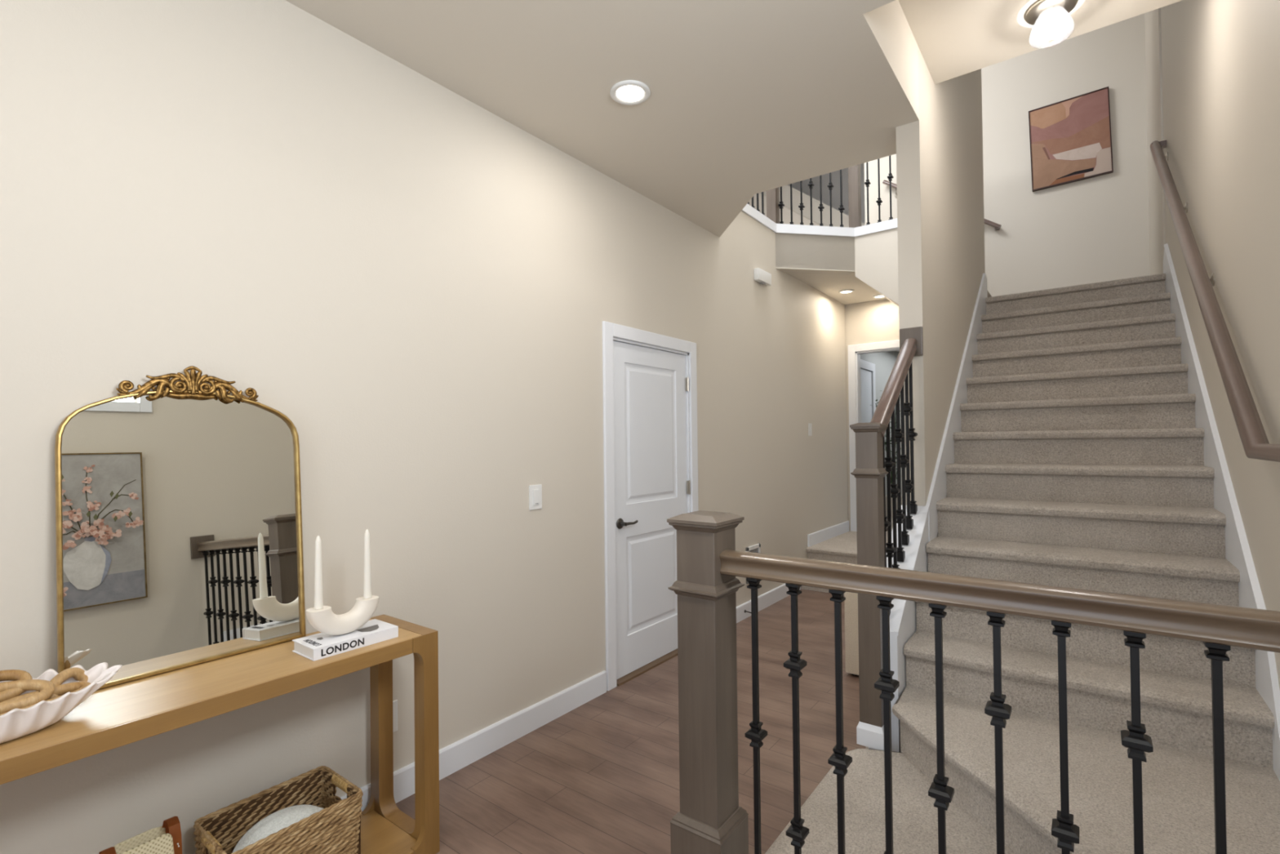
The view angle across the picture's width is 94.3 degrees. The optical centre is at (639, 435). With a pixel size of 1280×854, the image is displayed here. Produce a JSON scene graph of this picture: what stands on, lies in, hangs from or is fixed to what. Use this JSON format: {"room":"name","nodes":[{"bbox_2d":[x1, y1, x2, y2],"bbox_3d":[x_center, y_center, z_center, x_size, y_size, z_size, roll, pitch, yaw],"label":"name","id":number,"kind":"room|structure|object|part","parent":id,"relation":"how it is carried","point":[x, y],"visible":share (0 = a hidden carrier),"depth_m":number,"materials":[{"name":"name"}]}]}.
{"room":"entrance hallway","nodes":[
{"label":"entrance hallway","id":0,"kind":"room"},
{"bbox_2d":[0,0,848,853],"bbox_3d":[-0.535,-0.189,3.066,0.140,3.262,9.450,-1,-1,37],"label":"wall","id":1,"kind":"structure","parent":0,"point":[258,195],"depth_m":2.23,"materials":[{"name":"beige paint"}]},
{"bbox_2d":[392,699,397,732],"bbox_3d":[-0.981,1.103,2.317,0.008,0.120,0.076,-1,-1,37],"label":"wall outlet","id":2,"kind":"object","parent":1,"relation":"attached to","point":[394,702],"visible":0.36,"depth_m":2.34,"materials":[{"name":"white plastic"}]},
{"bbox_2d":[340,670,606,811],"bbox_3d":[-1.748,1.376,1.288,0.015,0.118,5.158,-1,-1,37],"label":"baseboard","id":3,"kind":"structure","parent":1,"relation":"attached to","point":[460,753],"depth_m":2.74,"materials":[{"name":"white paint"}]},
{"bbox_2d":[528,484,542,510],"bbox_3d":[-0.518,0.304,2.951,0.011,0.122,0.082,-1,-1,37],"label":"dimmer switch","id":4,"kind":"object","parent":1,"relation":"attached to","point":[535,491],"visible":1,"depth_m":2.94,"materials":[{"name":"white plastic"}]},
{"bbox_2d":[617,648,678,685],"bbox_3d":[0.068,1.434,3.787,0.142,0.020,0.812,-1,-1,37],"label":"trim","id":5,"kind":"structure","parent":1,"relation":"attached to","point":[639,671],"depth_m":3.66,"materials":[{"name":"brown wood"}]},
{"bbox_2d":[602,320,698,690],"bbox_3d":[0.050,0.396,3.804,0.148,2.096,0.996,-1,-1,37],"label":"trim","id":6,"kind":"structure","parent":1,"relation":"attached to","point":[611,331],"depth_m":3.41,"materials":[{"name":"white wood"}]},
{"bbox_2d":[613,340,690,679],"bbox_3d":[0.097,0.431,3.775,0.092,1.979,0.817,-1,-1,37],"label":"door","id":7,"kind":"structure","parent":1,"relation":"in","point":[652,486],"depth_m":3.73,"materials":[{"name":"white wood"}]},
{"bbox_3d":[-0.072,0.517,3.520,0.058,0.064,0.150,-1,-1,37],"label":"handle","id":8,"kind":"part","parent":7,"relation":"part of","materials":[{"name":"grey metal"}]},
{"bbox_2d":[746,543,760,583],"bbox_3d":[0.927,1.039,4.844,0.014,0.290,0.244,-1,-1,37],"label":"air vent","id":9,"kind":"object","parent":1,"relation":"in","point":[757,545],"visible":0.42,"depth_m":4.85,"materials":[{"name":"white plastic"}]},
{"bbox_2d":[754,267,771,285],"bbox_3d":[1.042,-1.339,5.030,0.050,0.113,0.250,-1,-1,37],"label":"door chime","id":10,"kind":"object","parent":1,"relation":"attached to","point":[761,276],"visible":1,"depth_m":4.98,"materials":[{"name":"white plastic"}]},
{"bbox_2d":[736,583,800,622],"bbox_3d":[0.968,1.387,4.888,0.015,0.118,1.822,-1,-1,37],"label":"baseboard","id":11,"kind":"structure","parent":1,"relation":"attached to","point":[770,597],"depth_m":4.98,"materials":[{"name":"white"}]},
{"bbox_2d":[808,422,812,435],"bbox_3d":[1.691,-0.063,5.889,0.012,0.125,0.080,-1,-1,37],"label":"switch","id":12,"kind":"object","parent":1,"relation":"attached to","point":[810,426],"visible":1,"depth_m":5.88,"materials":[{"name":"white plastic"}]},
{"bbox_2d":[807,520,849,546],"bbox_3d":[2.013,1.025,6.283,0.015,0.118,1.222,-1,-1,37],"label":"baseboard","id":13,"kind":"structure","parent":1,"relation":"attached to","point":[816,537],"depth_m":6.20,"materials":[{"name":"white paint"}]},
{"bbox_2d":[285,0,919,236],"bbox_3d":[-0.313,-1.732,1.087,2.648,0.395,6.550,-1,-1,37],"label":"ceiling","id":14,"kind":"structure","parent":0,"point":[748,98],"depth_m":2.52,"materials":[{"name":"beige paint"}]},
{"bbox_2d":[609,80,650,105],"bbox_3d":[-0.043,-1.513,2.624,0.180,0.012,0.180,-1,-1,37],"label":"recessed light","id":15,"kind":"object","parent":14,"relation":"in","point":[627,92],"visible":1,"depth_m":2.62,"materials":[{"name":"white plastic"}]},
{"bbox_2d":[395,588,866,853],"bbox_3d":[1.225,1.472,3.080,3.000,0.100,11.600,-1,-1,37],"label":"floor","id":16,"kind":"structure","parent":0,"point":[602,776],"depth_m":2.60,"materials":[{"name":"brown wood"}]},
{"bbox_2d":[0,613,439,853],"bbox_3d":[-1.310,1.054,1.525,0.348,0.757,1.582,-1,-1,37],"label":"console table","id":17,"kind":"object","parent":16,"relation":"on","point":[116,716],"visible":0.74,"depth_m":1.75,"materials":[{"name":"brown wood"}]},
{"bbox_2d":[0,662,122,743],"bbox_3d":[-1.481,0.625,1.308,0.235,0.098,0.525,-1,-1,37],"label":"bowl","id":18,"kind":"object","parent":17,"relation":"on","point":[15,723],"visible":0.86,"depth_m":1.36,"materials":[{"name":"white ceramic"}]},
{"bbox_2d":[0,666,90,715],"bbox_3d":[-1.501,0.600,1.308,0.134,0.104,0.441,-1,-1,37],"label":"chain","id":19,"kind":"object","parent":18,"relation":"in","point":[20,682],"visible":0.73,"depth_m":1.40,"materials":[{"name":"brown wood"}]},
{"bbox_2d":[98,815,182,853],"bbox_3d":[-1.341,1.226,1.600,0.130,0.309,0.162,-1,-1,37],"label":"tote","id":20,"kind":"object","parent":17,"relation":"on","point":[166,838],"visible":1,"depth_m":1.62,"materials":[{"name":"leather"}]},
{"bbox_3d":[-1.388,1.240,1.631,0.016,0.282,0.156,-1,-1,37],"label":"panel","id":21,"kind":"part","parent":20,"relation":"part of","materials":[{"name":"beige fabric"}]},
{"bbox_3d":[-1.312,1.234,1.574,0.052,0.290,0.156,-1,-1,37],"label":"panel","id":22,"kind":"part","parent":20,"relation":"part of","materials":[{"name":"beige fabric"}]},
{"bbox_2d":[54,365,306,689],"bbox_3d":[-1.342,0.233,1.790,0.077,0.893,0.602,-1,-1,37],"label":"arched mirror","id":23,"kind":"object","parent":17,"relation":"on","point":[179,534],"visible":1,"depth_m":1.75,"materials":[{"name":"clear mirror"}]},
{"bbox_2d":[193,765,363,853],"bbox_3d":[-1.103,1.259,1.828,0.276,0.247,0.391,-1,-1,37],"label":"seagrass basket","id":24,"kind":"object","parent":17,"relation":"on","point":[335,828],"visible":0.94,"depth_m":1.84,"materials":[{"name":"brown wicker"}]},
{"bbox_2d":[231,804,323,853],"bbox_3d":[-1.089,1.266,1.819,0.190,0.224,0.296,-1,-1,37],"label":"cushion","id":25,"kind":"object","parent":24,"relation":"in","point":[281,819],"visible":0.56,"depth_m":1.78,"materials":[{"name":"fabric"}]},
{"bbox_2d":[292,618,398,661],"bbox_3d":[-0.952,0.657,1.929,0.146,0.037,0.273,-1,-1,37],"label":"book","id":26,"kind":"object","parent":17,"relation":"on","point":[319,646],"visible":0.99,"depth_m":1.88,"materials":[{"name":"white paper"}]},
{"bbox_2d":[306,595,378,635],"bbox_3d":[-0.959,0.591,1.922,0.064,0.097,0.226,-1,-1,37],"label":"candle holder","id":27,"kind":"object","parent":26,"relation":"on","point":[324,620],"visible":1,"depth_m":1.90,"materials":[{"name":"beige ceramic"}]},
{"bbox_2d":[314,535,323,609],"bbox_3d":[-1.008,0.424,1.861,0.025,0.236,0.025,-1,-1,37],"label":"taper candle","id":28,"kind":"object","parent":27,"relation":"on","point":[318,597],"visible":1,"depth_m":1.85,"materials":[{"name":"white wax"}]},
{"bbox_2d":[363,527,371,598],"bbox_3d":[-0.913,0.424,1.987,0.025,0.236,0.025,-1,-1,37],"label":"taper candle","id":29,"kind":"object","parent":27,"relation":"on","point":[367,578],"visible":1,"depth_m":1.98,"materials":[{"name":"white wax"}]},
{"bbox_2d":[316,624,378,639],"bbox_3d":[-0.937,0.639,1.925,0.059,0.001,0.195,-1,-1,44],"label":"print","id":30,"kind":"object","parent":26,"relation":"on","point":[366,628],"depth_m":1.91,"materials":[{"name":"grey"}]},
{"bbox_3d":[-1.307,1.404,1.521,0.347,0.049,1.391,-1,-1,37],"label":"shelf rail","id":31,"kind":"part","parent":17,"relation":"part of","materials":[{"name":"brown wood"}]},
{"bbox_2d":[360,810,417,853],"bbox_3d":[-1.307,1.392,1.521,0.338,0.022,1.468,-1,-1,37],"label":"shelf","id":32,"kind":"object","parent":17,"relation":"attached to","point":[380,833],"depth_m":2.05,"materials":[{"name":"brown wood"}]},
{"bbox_3d":[-0.851,1.056,2.134,0.348,0.757,0.056,-1,-1,37],"label":"frame","id":33,"kind":"part","parent":17,"relation":"part of","materials":[{"name":"brown wood"}]},
{"bbox_2d":[800,530,888,595],"bbox_3d":[2.526,1.255,5.753,1.461,0.367,1.482,-1,-1,37],"label":"carpeted steps","id":34,"kind":"structure","parent":16,"relation":"on","point":[842,548],"depth_m":5.71,"materials":[{"name":"carpet"}]},
{"bbox_2d":[844,591,858,675],"bbox_3d":[1.530,1.125,3.608,0.418,0.600,0.490,-1,-1,37],"label":"wall","id":35,"kind":"structure","parent":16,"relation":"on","point":[851,603],"depth_m":3.51,"materials":[{"name":"beige paint"}]},
{"bbox_2d":[666,510,1279,853],"bbox_3d":[0.667,0.804,1.251,1.360,1.206,0.155,-1,-1,37],"label":"stair railing","id":36,"kind":"object","parent":16,"relation":"on","point":[710,819],"visible":1,"depth_m":1.38,"materials":[{"name":"brown wood"}]},
{"bbox_3d":[0.187,0.834,1.613,0.117,1.166,0.117,-1,-1,37],"label":"newel post","id":37,"kind":"part","parent":36,"relation":"part of","materials":[{"name":"brown wood"}]},
{"bbox_3d":[0.708,0.325,1.224,1.207,0.060,0.065,-1,-1,37],"label":"handrail","id":38,"kind":"part","parent":36,"relation":"part of","materials":[{"name":"brown wood"}]},
{"bbox_2d":[764,273,1279,853],"bbox_3d":[2.238,0.165,3.234,1.222,2.496,5.140,-1,-1,37],"label":"carpeted staircase","id":39,"kind":"structure","parent":16,"relation":"on","point":[1078,463],"depth_m":2.35,"materials":[{"name":"carpet"}]},
{"bbox_2d":[868,515,928,751],"bbox_3d":[1.160,0.880,2.637,0.118,1.060,0.612,-1,-1,37],"label":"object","id":40,"kind":"object","parent":39,"relation":"attached to","point":[908,624],"visible":0.21,"depth_m":2.42,"materials":[{"name":"white"}]},
{"bbox_2d":[749,192,819,226],"bbox_3d":[2.546,-2.900,8.935,1.900,2.150,0.120,-1,-1,37],"label":"wall","id":41,"kind":"structure","parent":0,"point":[786,211],"depth_m":9.09,"materials":[{"name":"beige paint"}]},
{"bbox_2d":[759,185,865,227],"bbox_3d":[2.566,-3.435,8.935,1.950,1.780,0.180,-1,-1,37],"label":"wall","id":42,"kind":"structure","parent":41,"relation":"attached to","point":[836,215],"depth_m":8.82,"materials":[{"name":"beige paint"}]},
{"bbox_2d":[748,163,865,223],"bbox_3d":[0.653,-3.028,6.844,3.700,2.600,7.300,-1,-1,37],"label":"wall","id":43,"kind":"structure","parent":0,"point":[835,175],"depth_m":9.44,"materials":[{"name":"grey paint"}]},
{"bbox_2d":[742,203,897,236],"bbox_3d":[1.502,-1.860,5.043,2.481,0.080,0.914,0,-1,-13],"label":"trim","id":44,"kind":"structure","parent":43,"relation":"attached to","point":[748,209],"depth_m":5.32,"materials":[{"name":"white"}]},
{"bbox_2d":[747,155,893,227],"bbox_3d":[1.583,-2.492,5.094,2.211,1.184,0.840,-1,-1,-10],"label":"balustrade","id":45,"kind":"object","parent":44,"relation":"on","point":[774,205],"visible":0.25,"depth_m":5.38,"materials":[{"name":"black metal"}]},
{"bbox_3d":[1.194,-2.471,5.351,0.088,1.151,0.088,-1,-1,37],"label":"newel post","id":46,"kind":"part","parent":45,"relation":"part of","materials":[{"name":"brown wood"}]},
{"bbox_3d":[1.979,-2.478,5.481,0.088,1.151,0.088,-1,-1,37],"label":"newel post","id":47,"kind":"part","parent":45,"relation":"part of","materials":[{"name":"brown wood"}]},
{"bbox_2d":[775,232,886,304],"bbox_3d":[1.990,-1.662,5.901,0.525,0.307,1.890,-1,-1,37],"label":"ceiling","id":48,"kind":"structure","parent":0,"point":[829,285],"depth_m":5.43,"materials":[{"name":"beige paint"}]},
{"bbox_2d":[838,288,853,293],"bbox_3d":[2.147,-1.500,6.176,0.150,0.014,0.150,-1,-1,37],"label":"recessed light","id":49,"kind":"object","parent":48,"relation":"in","point":[846,291],"visible":1,"depth_m":6.16,"materials":[{"name":"white plastic"}]},
{"bbox_2d":[872,293,884,298],"bbox_3d":[2.588,-1.503,6.395,0.150,0.014,0.150,-1,-1,37],"label":"recessed light","id":50,"kind":"object","parent":48,"relation":"in","point":[879,295],"visible":0.67,"depth_m":6.40,"materials":[{"name":"white plastic"}]},
{"bbox_2d":[775,227,898,304],"bbox_3d":[2.016,-1.247,5.300,1.642,1.152,0.444,-1,-1,16],"label":"wall","id":51,"kind":"structure","parent":0,"point":[876,254],"depth_m":5.33,"materials":[{"name":"beige paint"}]},
{"bbox_2d":[844,298,899,530],"bbox_3d":[2.978,-0.059,6.422,1.705,3.000,0.120,-1,-1,37],"label":"wall","id":52,"kind":"structure","parent":0,"point":[874,321],"depth_m":6.67,"materials":[{"name":"beige paint"}]},
{"bbox_2d":[848,339,899,531],"bbox_3d":[2.828,0.017,6.523,1.004,2.120,0.138,-1,-1,37],"label":"trim","id":53,"kind":"structure","parent":52,"relation":"attached to","point":[855,351],"depth_m":6.74,"materials":[{"name":"white wood"}]},
{"bbox_2d":[862,281,898,306],"bbox_3d":[2.810,-1.071,5.669,1.045,0.970,1.270,-1,-1,37],"label":"ceiling","id":54,"kind":"structure","parent":0,"point":[892,301],"depth_m":5.68,"materials":[{"name":"beige paint"}]},
{"bbox_2d":[860,351,902,495],"bbox_3d":[4.943,-0.116,7.721,3.600,2.700,4.520,-1,-1,37],"label":"wall","id":55,"kind":"structure","parent":0,"point":[884,362],"depth_m":8.79,"materials":[{"name":"grey paint"}]},
{"bbox_2d":[860,368,871,422],"bbox_3d":[3.015,0.095,7.959,0.027,1.973,0.740,-1,-1,37],"label":"door","id":56,"kind":"structure","parent":55,"relation":"in","point":[865,375],"depth_m":8.05,"materials":[{"name":"white wood"}]},
{"bbox_2d":[860,359,875,417],"bbox_3d":[3.021,0.040,7.967,0.030,2.103,0.960,-1,-1,37],"label":"trim","id":57,"kind":"structure","parent":55,"relation":"attached to","point":[865,365],"depth_m":8.27,"materials":[{"name":"white wood"}]},
{"bbox_2d":[885,517,893,533],"bbox_3d":[4.951,1.151,7.698,3.600,0.167,4.540,-1,-1,37],"label":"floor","id":58,"kind":"structure","parent":0,"point":[891,517],"depth_m":7.32,"materials":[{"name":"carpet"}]},
{"bbox_2d":[895,45,985,536],"bbox_3d":[1.730,-1.479,3.466,0.107,5.800,3.190,-1,-1,37],"label":"wall","id":59,"kind":"structure","parent":0,"point":[940,220],"depth_m":3.19,"materials":[{"name":"beige paint"}]},
{"bbox_2d":[886,505,928,635],"bbox_3d":[1.153,0.566,2.643,0.134,0.460,0.612,-1,-1,37],"label":"trim","id":60,"kind":"structure","parent":59,"relation":"attached to","point":[912,549],"depth_m":2.66,"materials":[{"name":"white"}]},
{"bbox_2d":[849,326,923,750],"bbox_3d":[1.108,0.347,2.611,0.118,1.748,0.719,-1,-1,38],"label":"balustrade","id":61,"kind":"object","parent":60,"relation":"on","point":[869,472],"visible":0.91,"depth_m":2.36,"materials":[{"name":"brown wood"}]},
{"bbox_3d":[0.925,0.597,2.372,0.084,1.226,0.084,-1,-1,37],"label":"newel post","id":62,"kind":"part","parent":61,"relation":"part of","materials":[{"name":"brown wood"}]},
{"bbox_3d":[1.127,-0.232,2.624,0.053,0.476,0.645,-1,-1,37],"label":"handrail","id":63,"kind":"part","parent":61,"relation":"part of","materials":[{"name":"brown wood"}]},
{"bbox_2d":[925,272,987,541],"bbox_3d":[2.059,-0.322,3.770,0.016,1.886,2.273,-1,-1,37],"label":"baseboard","id":64,"kind":"structure","parent":59,"relation":"attached to","point":[938,489],"depth_m":3.46,"materials":[{"name":"white"}]},
{"bbox_2d":[864,13,1150,297],"bbox_3d":[3.357,-2.547,5.693,2.308,3.650,0.120,-1,-1,37],"label":"wall","id":65,"kind":"structure","parent":0,"point":[1095,229],"depth_m":5.31,"materials":[{"name":"beige paint"}]},
{"bbox_2d":[882,179,1001,230],"bbox_3d":[2.958,-2.294,5.865,1.046,0.738,0.083,-1,-1,37],"label":"handrail","id":66,"kind":"object","parent":65,"relation":"attached to","point":[997,226],"visible":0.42,"depth_m":5.59,"materials":[{"name":"brown wood"}]},
{"bbox_2d":[1028,86,1113,191],"bbox_3d":[3.803,-2.611,5.257,0.596,0.749,0.035,-1,-1,37],"label":"picture","id":67,"kind":"object","parent":65,"relation":"attached to","point":[1070,140],"visible":1,"depth_m":5.24,"materials":[{"name":"brown paper"}]},
{"bbox_2d":[897,0,1182,84],"bbox_3d":[1.627,-2.059,2.362,1.076,0.305,1.300,-1,-1,37],"label":"ceiling","id":68,"kind":"structure","parent":0,"point":[954,38],"depth_m":2.75,"materials":[{"name":"beige paint"}]},
{"bbox_2d":[1025,0,1077,48],"bbox_3d":[1.829,-1.832,2.641,0.192,0.147,0.192,-1,-1,37],"label":"ceiling lamp","id":69,"kind":"object","parent":68,"relation":"attached to","point":[1046,13],"visible":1,"depth_m":2.63,"materials":[{"name":"white glass"}]},
{"bbox_2d":[1042,8,1059,22],"bbox_3d":[1.829,-1.870,2.641,0.060,0.030,0.060,-1,-1,37],"label":"bulb","id":70,"kind":"object","parent":69,"relation":"attached to","point":[1048,14],"depth_m":2.62,"materials":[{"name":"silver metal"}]},
{"bbox_3d":[1.829,-1.818,2.640,0.062,0.075,0.062,-1,-1,37],"label":"bulb","id":71,"kind":"part","parent":69,"relation":"part of","materials":[{"name":"white glass"}]},
{"bbox_2d":[1144,0,1279,688],"bbox_3d":[1.566,-1.503,1.266,0.152,5.800,9.100,-1,-1,37],"label":"wall","id":72,"kind":"structure","parent":0,"point":[1212,67],"depth_m":2.21,"materials":[{"name":"beige paint"}]},
{"bbox_2d":[1149,139,1279,462],"bbox_3d":[2.497,-0.913,2.661,0.083,2.120,3.251,-1,-1,37],"label":"wall handrail","id":73,"kind":"object","parent":72,"relation":"attached to","point":[1255,441],"visible":1,"depth_m":2.17,"materials":[{"name":"brown wood"}]},
{"bbox_2d":[1163,243,1279,780],"bbox_3d":[2.433,-0.049,2.499,0.019,2.486,3.920,-1,-1,37],"label":"baseboard","id":74,"kind":"structure","parent":72,"relation":"attached to","point":[1237,552],"depth_m":2.34,"materials":[{"name":"white wood"}]}
]}

